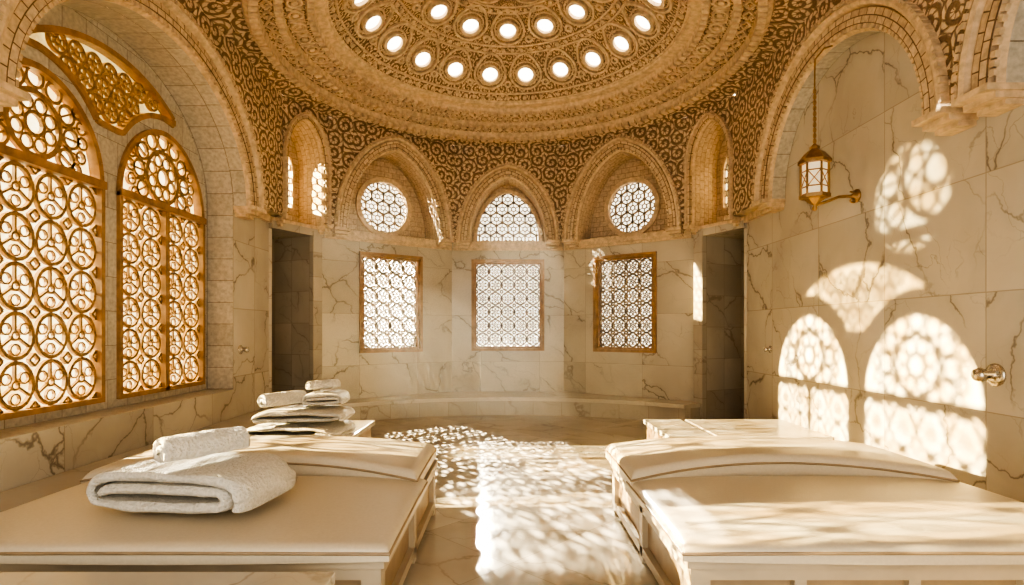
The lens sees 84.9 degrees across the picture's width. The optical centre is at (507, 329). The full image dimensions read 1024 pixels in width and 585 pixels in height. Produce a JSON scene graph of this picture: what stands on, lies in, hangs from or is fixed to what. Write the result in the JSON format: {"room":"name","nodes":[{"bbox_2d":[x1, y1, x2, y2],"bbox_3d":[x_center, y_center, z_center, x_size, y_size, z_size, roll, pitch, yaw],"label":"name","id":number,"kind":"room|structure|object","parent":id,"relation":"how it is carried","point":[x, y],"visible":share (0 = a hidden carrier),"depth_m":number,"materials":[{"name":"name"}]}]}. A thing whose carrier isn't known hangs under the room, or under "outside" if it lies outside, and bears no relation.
{"room":"spa","nodes":[
{"label":"spa","id":0,"kind":"room"},
{"bbox_2d":[0,0,268,491],"bbox_3d":[-4.030,-1.050,4.200,0.460,5.300,9.400,0,0,0],"label":"wall","id":1,"kind":"structure","parent":0,"point":[35,447],"depth_m":6.60,"materials":[{"name":"stone"}]},
{"bbox_2d":[0,57,106,420],"bbox_3d":[-4.190,-0.812,4.970,0.140,3.105,1.590,0,0,0],"label":"window","id":2,"kind":"structure","parent":1,"relation":"in","point":[28,162],"depth_m":5.16,"materials":[{"name":"brown wood"}]},
{"bbox_2d":[25,25,175,135],"bbox_3d":[-4.205,-2.520,5.890,0.110,0.860,2.220,0,0,0],"label":"window","id":3,"kind":"structure","parent":1,"relation":"in","point":[116,94],"depth_m":5.81,"materials":[{"name":"brown wood"}]},
{"bbox_2d":[0,0,266,219],"bbox_3d":[-3.640,-2.526,5.920,0.320,1.893,4.325,0,0,0],"label":"arch","id":4,"kind":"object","parent":1,"relation":"attached to","point":[168,22],"depth_m":6.35,"materials":[{"name":"stone"}]},
{"bbox_2d":[0,409,267,511],"bbox_3d":[-3.526,1.405,4.086,0.553,0.390,9.088,0,0,0],"label":"wall ledge","id":5,"kind":"object","parent":1,"relation":"attached to","point":[14,497],"visible":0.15,"depth_m":4.53,"materials":[{"name":"stone"}]},
{"bbox_2d":[116,129,206,398],"bbox_3d":[-4.190,-0.832,6.820,0.140,3.145,1.690,0,0,0],"label":"window","id":6,"kind":"structure","parent":1,"relation":"in","point":[163,212],"depth_m":6.73,"materials":[{"name":"brown wood"}]},
{"bbox_2d":[238,345,248,353],"bbox_3d":[-3.740,0.280,7.925,0.120,0.128,0.178,0,0,0],"label":"tap","id":7,"kind":"object","parent":1,"relation":"attached to","point":[241,349],"visible":1,"depth_m":7.92,"materials":[{"name":"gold metal"}]},
{"bbox_2d":[240,0,774,142],"bbox_3d":[0.000,-4.404,7.700,6.680,1.507,6.680,0,0,0],"label":"ceiling","id":8,"kind":"structure","parent":0,"point":[504,71],"depth_m":8.81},
{"bbox_2d":[288,138,726,241],"bbox_3d":[0.000,-2.725,10.507,8.120,1.950,2.687,0,0,0],"label":"window niche","id":9,"kind":"object","parent":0,"point":[380,167],"visible":0.29,"depth_m":10.95,"materials":[{"name":"stone"}]},
{"bbox_2d":[288,154,293,210],"bbox_3d":[-3.877,-2.609,9.563,0.070,1.059,0.529,0,0,27],"label":"window","id":10,"kind":"structure","parent":9,"relation":"attached to","point":[290,163],"depth_m":9.75,"materials":[{"name":"white glass"}]},
{"bbox_2d":[355,177,411,235],"bbox_3d":[-2.437,-2.400,10.985,1.160,1.160,0.130,0,0,-37],"label":"window","id":11,"kind":"structure","parent":9,"relation":"attached to","point":[402,193],"depth_m":10.99,"materials":[{"name":"metal"}]},
{"bbox_2d":[474,189,541,241],"bbox_3d":[0.000,-2.385,11.860,1.472,1.159,0.120,0,0,0],"label":"window","id":12,"kind":"structure","parent":9,"relation":"attached to","point":[503,193],"depth_m":11.87,"materials":[{"name":"metal"}]},
{"bbox_2d":[604,177,660,235],"bbox_3d":[2.437,-2.400,10.985,1.160,1.160,0.130,0,0,37],"label":"window","id":13,"kind":"structure","parent":9,"relation":"attached to","point":[613,193],"depth_m":10.99,"materials":[{"name":"stone"}]},
{"bbox_2d":[721,154,726,210],"bbox_3d":[3.877,-2.609,9.563,0.070,1.059,0.529,0,0,-27],"label":"window","id":14,"kind":"structure","parent":9,"relation":"attached to","point":[724,166],"depth_m":9.76,"materials":[{"name":"stone"}]},
{"bbox_2d":[269,220,746,418],"bbox_3d":[0.000,-0.100,10.282,9.335,3.400,2.836,0,0,0],"label":"wall","id":15,"kind":"structure","parent":0,"point":[700,357],"depth_m":10.21,"materials":[{"name":"stone"}]},
{"bbox_2d":[275,112,332,234],"bbox_3d":[-3.563,-2.633,9.407,0.670,1.946,1.013,0,0,27],"label":"trim","id":16,"kind":"structure","parent":15,"relation":"attached to","point":[311,144],"depth_m":9.67,"materials":[{"name":"stone"}]},
{"bbox_2d":[359,251,422,352],"bbox_3d":[-2.246,-0.510,10.728,1.290,1.870,0.170,0,0,-37],"label":"window","id":17,"kind":"structure","parent":15,"relation":"in","point":[416,291],"depth_m":10.74,"materials":[{"name":"brown wood"}]},
{"bbox_2d":[330,135,453,247],"bbox_3d":[-2.234,-2.653,10.712,2.405,1.986,0.670,0,0,-37],"label":"trim","id":18,"kind":"structure","parent":15,"relation":"attached to","point":[415,166],"depth_m":10.81,"materials":[{"name":"stone"}]},
{"bbox_2d":[471,259,543,350],"bbox_3d":[0.000,-0.510,11.535,1.490,1.870,0.170,0,0,0],"label":"window","id":19,"kind":"structure","parent":15,"relation":"in","point":[538,263],"depth_m":11.56,"materials":[{"name":"brown wood"}]},
{"bbox_2d":[456,162,559,248],"bbox_3d":[0.000,-2.505,11.515,2.085,1.690,0.670,0,0,0],"label":"trim","id":20,"kind":"structure","parent":15,"relation":"attached to","point":[518,177],"depth_m":11.24,"materials":[{"name":"stone"}]},
{"bbox_2d":[562,135,684,247],"bbox_3d":[2.234,-2.653,10.712,2.405,1.986,0.670,0,0,37],"label":"trim","id":21,"kind":"structure","parent":15,"relation":"attached to","point":[589,184],"depth_m":10.81,"materials":[{"name":"stone"}]},
{"bbox_2d":[593,251,656,352],"bbox_3d":[2.246,-0.510,10.728,1.290,1.870,0.170,0,0,37],"label":"window","id":22,"kind":"structure","parent":15,"relation":"in","point":[598,261],"depth_m":10.75,"materials":[{"name":"brown wood"}]},
{"bbox_2d":[683,112,740,234],"bbox_3d":[3.563,-2.633,9.407,0.670,1.946,1.013,0,0,-27],"label":"trim","id":23,"kind":"structure","parent":15,"relation":"attached to","point":[705,141],"depth_m":9.67,"materials":[{"name":"stone"}]},
{"bbox_2d":[371,415,658,584],"bbox_3d":[0.000,1.600,6.250,10.800,0.001,13.500,0,0,0],"label":"floor","id":24,"kind":"structure","parent":0,"point":[520,499],"depth_m":5.20,"materials":[{"name":"stone"}]},
{"bbox_2d":[0,572,334,584],"bbox_3d":[-1.700,1.360,2.325,1.800,0.480,0.550,0,0,0],"label":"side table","id":25,"kind":"object","parent":24,"relation":"on","point":[6,578],"visible":1,"depth_m":2.52,"materials":[{"name":"stone"}]},
{"bbox_2d":[0,435,437,584],"bbox_3d":[-1.800,1.261,3.860,2.438,0.678,2.258,0,0,0],"label":"massage table","id":26,"kind":"object","parent":24,"relation":"on","point":[360,510],"visible":0.73,"depth_m":3.05,"materials":[{"name":"beige leather"}]},
{"bbox_2d":[86,452,295,513],"bbox_3d":[-1.847,0.893,3.336,1.021,0.247,0.616,0,0,9],"label":"folded towel","id":27,"kind":"object","parent":26,"relation":"on","point":[240,482],"visible":0.98,"depth_m":3.10,"materials":[{"name":"white fabric"}]},
{"bbox_2d":[153,426,250,462],"bbox_3d":[-1.772,0.661,3.264,0.180,0.150,0.494,0,0,36],"label":"rolled towel","id":28,"kind":"object","parent":27,"relation":"on","point":[178,447],"visible":1,"depth_m":3.18,"materials":[{"name":"white fabric"}]},
{"bbox_2d":[243,420,374,437],"bbox_3d":[-2.330,1.350,6.075,1.420,0.500,1.530,0,0,0],"label":"stone bench","id":29,"kind":"object","parent":24,"relation":"on","point":[363,427],"visible":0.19,"depth_m":6.48,"materials":[{"name":"stone"}]},
{"bbox_2d":[246,419,355,436],"bbox_3d":[-2.104,1.004,5.720,0.999,0.133,0.653,0,0,5],"label":"folded towel","id":30,"kind":"object","parent":29,"relation":"on","point":[329,428],"visible":0.83,"depth_m":5.53,"materials":[{"name":"white fabric"}]},
{"bbox_2d":[251,405,354,422],"bbox_3d":[-2.066,0.849,5.721,0.915,0.114,0.600,0,0,-3],"label":"folded towel","id":31,"kind":"object","parent":30,"relation":"on","point":[289,413],"visible":1,"depth_m":5.50,"materials":[{"name":"white fabric"}]},
{"bbox_2d":[257,390,306,407],"bbox_3d":[-2.250,0.687,5.614,0.169,0.141,0.492,0,0,32],"label":"rolled towel","id":32,"kind":"object","parent":31,"relation":"on","point":[295,396],"visible":0.94,"depth_m":5.51,"materials":[{"name":"white fabric"}]},
{"bbox_2d":[301,389,349,404],"bbox_3d":[-1.890,0.702,5.840,0.435,0.130,0.443,0,0,-5],"label":"folded towel","id":33,"kind":"object","parent":31,"relation":"on","point":[321,397],"visible":1,"depth_m":5.65,"materials":[{"name":"white fabric"}]},
{"bbox_2d":[305,379,340,389],"bbox_3d":[-1.926,0.566,5.836,0.121,0.097,0.365,0,0,40],"label":"rolled towel","id":34,"kind":"object","parent":33,"relation":"on","point":[329,383],"visible":1,"depth_m":5.78,"materials":[{"name":"white fabric"}]},
{"bbox_2d":[334,391,699,421],"bbox_3d":[0.000,1.430,10.456,6.762,0.340,2.049,0,0,0],"label":"stone bench","id":35,"kind":"object","parent":24,"relation":"on","point":[455,403],"visible":0.88,"depth_m":10.30,"materials":[{"name":"stone"}]},
{"bbox_2d":[643,419,711,438],"bbox_3d":[2.140,1.420,7.175,0.520,0.360,1.230,0,0,0],"label":"stone bench","id":36,"kind":"object","parent":24,"relation":"on","point":[656,428],"visible":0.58,"depth_m":7.13,"materials":[{"name":"stone"}]},
{"bbox_2d":[685,419,832,439],"bbox_3d":[3.120,1.420,7.150,1.320,0.360,1.280,0,0,0],"label":"stone bench","id":37,"kind":"object","parent":24,"relation":"on","point":[714,427],"visible":0.37,"depth_m":7.05,"materials":[{"name":"stone"}]},
{"bbox_2d":[605,435,1023,584],"bbox_3d":[2.050,1.261,3.860,2.378,0.678,2.258,0,0,0],"label":"massage table","id":38,"kind":"object","parent":24,"relation":"on","point":[724,509],"visible":1,"depth_m":3.26,"materials":[{"name":"beige leather"}]},
{"bbox_2d":[178,0,972,241],"bbox_3d":[0.000,-2.700,5.515,7.645,2.000,12.030,0,0,0],"label":"wall","id":39,"kind":"structure","parent":0,"point":[270,112],"depth_m":8.81,"materials":[{"name":"stone"}]},
{"bbox_2d":[192,0,823,145],"bbox_3d":[0.000,-3.740,5.375,7.600,0.080,11.750,0,0,0],"label":"cornice","id":40,"kind":"structure","parent":39,"relation":"attached to","point":[227,15],"depth_m":7.90,"materials":[{"name":"stone"}]},
{"bbox_2d":[273,217,742,250],"bbox_3d":[0.000,-1.714,10.368,8.236,0.168,2.983,0,0,0],"label":"trim","id":41,"kind":"structure","parent":39,"relation":"attached to","point":[352,235],"depth_m":10.80,"materials":[{"name":"stone"}]},
{"bbox_2d":[751,0,978,212],"bbox_3d":[3.640,-2.566,6.250,0.320,1.813,3.505,0,0,0],"label":"arch","id":42,"kind":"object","parent":39,"relation":"attached to","point":[848,22],"depth_m":6.02,"materials":[{"name":"stone"}]},
{"bbox_2d":[951,0,1023,116],"bbox_3d":[3.640,-2.566,2.650,0.320,1.813,3.505,0,0,0],"label":"arch","id":43,"kind":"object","parent":39,"relation":"attached to","point":[989,80],"depth_m":4.13,"materials":[{"name":"stone"}]},
{"bbox_2d":[747,32,1023,502],"bbox_3d":[3.800,-1.050,4.200,0.001,5.300,9.400,0,0,0],"label":"wall","id":44,"kind":"structure","parent":0,"point":[876,313],"depth_m":5.46,"materials":[{"name":"stone"}]},
{"bbox_2d":[764,346,771,352],"bbox_3d":[3.752,0.280,8.100,0.096,0.102,0.102,0,0,0],"label":"tap","id":45,"kind":"object","parent":44,"relation":"attached to","point":[769,349],"visible":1,"depth_m":8.08,"materials":[{"name":"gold metal"}]},
{"bbox_2d":[798,45,860,210],"bbox_3d":[3.503,-2.229,6.080,0.632,1.877,0.330,0,0,0],"label":"hanging lantern","id":46,"kind":"object","parent":44,"relation":"attached to","point":[813,184],"visible":1,"depth_m":6.01,"materials":[{"name":"gold metal"}]},
{"bbox_2d":[971,363,1005,385],"bbox_3d":[3.716,0.350,4.325,0.168,0.178,0.248,0,0,0],"label":"tap","id":47,"kind":"object","parent":44,"relation":"attached to","point":[994,374],"visible":1,"depth_m":4.33,"materials":[{"name":"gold metal"}]}
]}

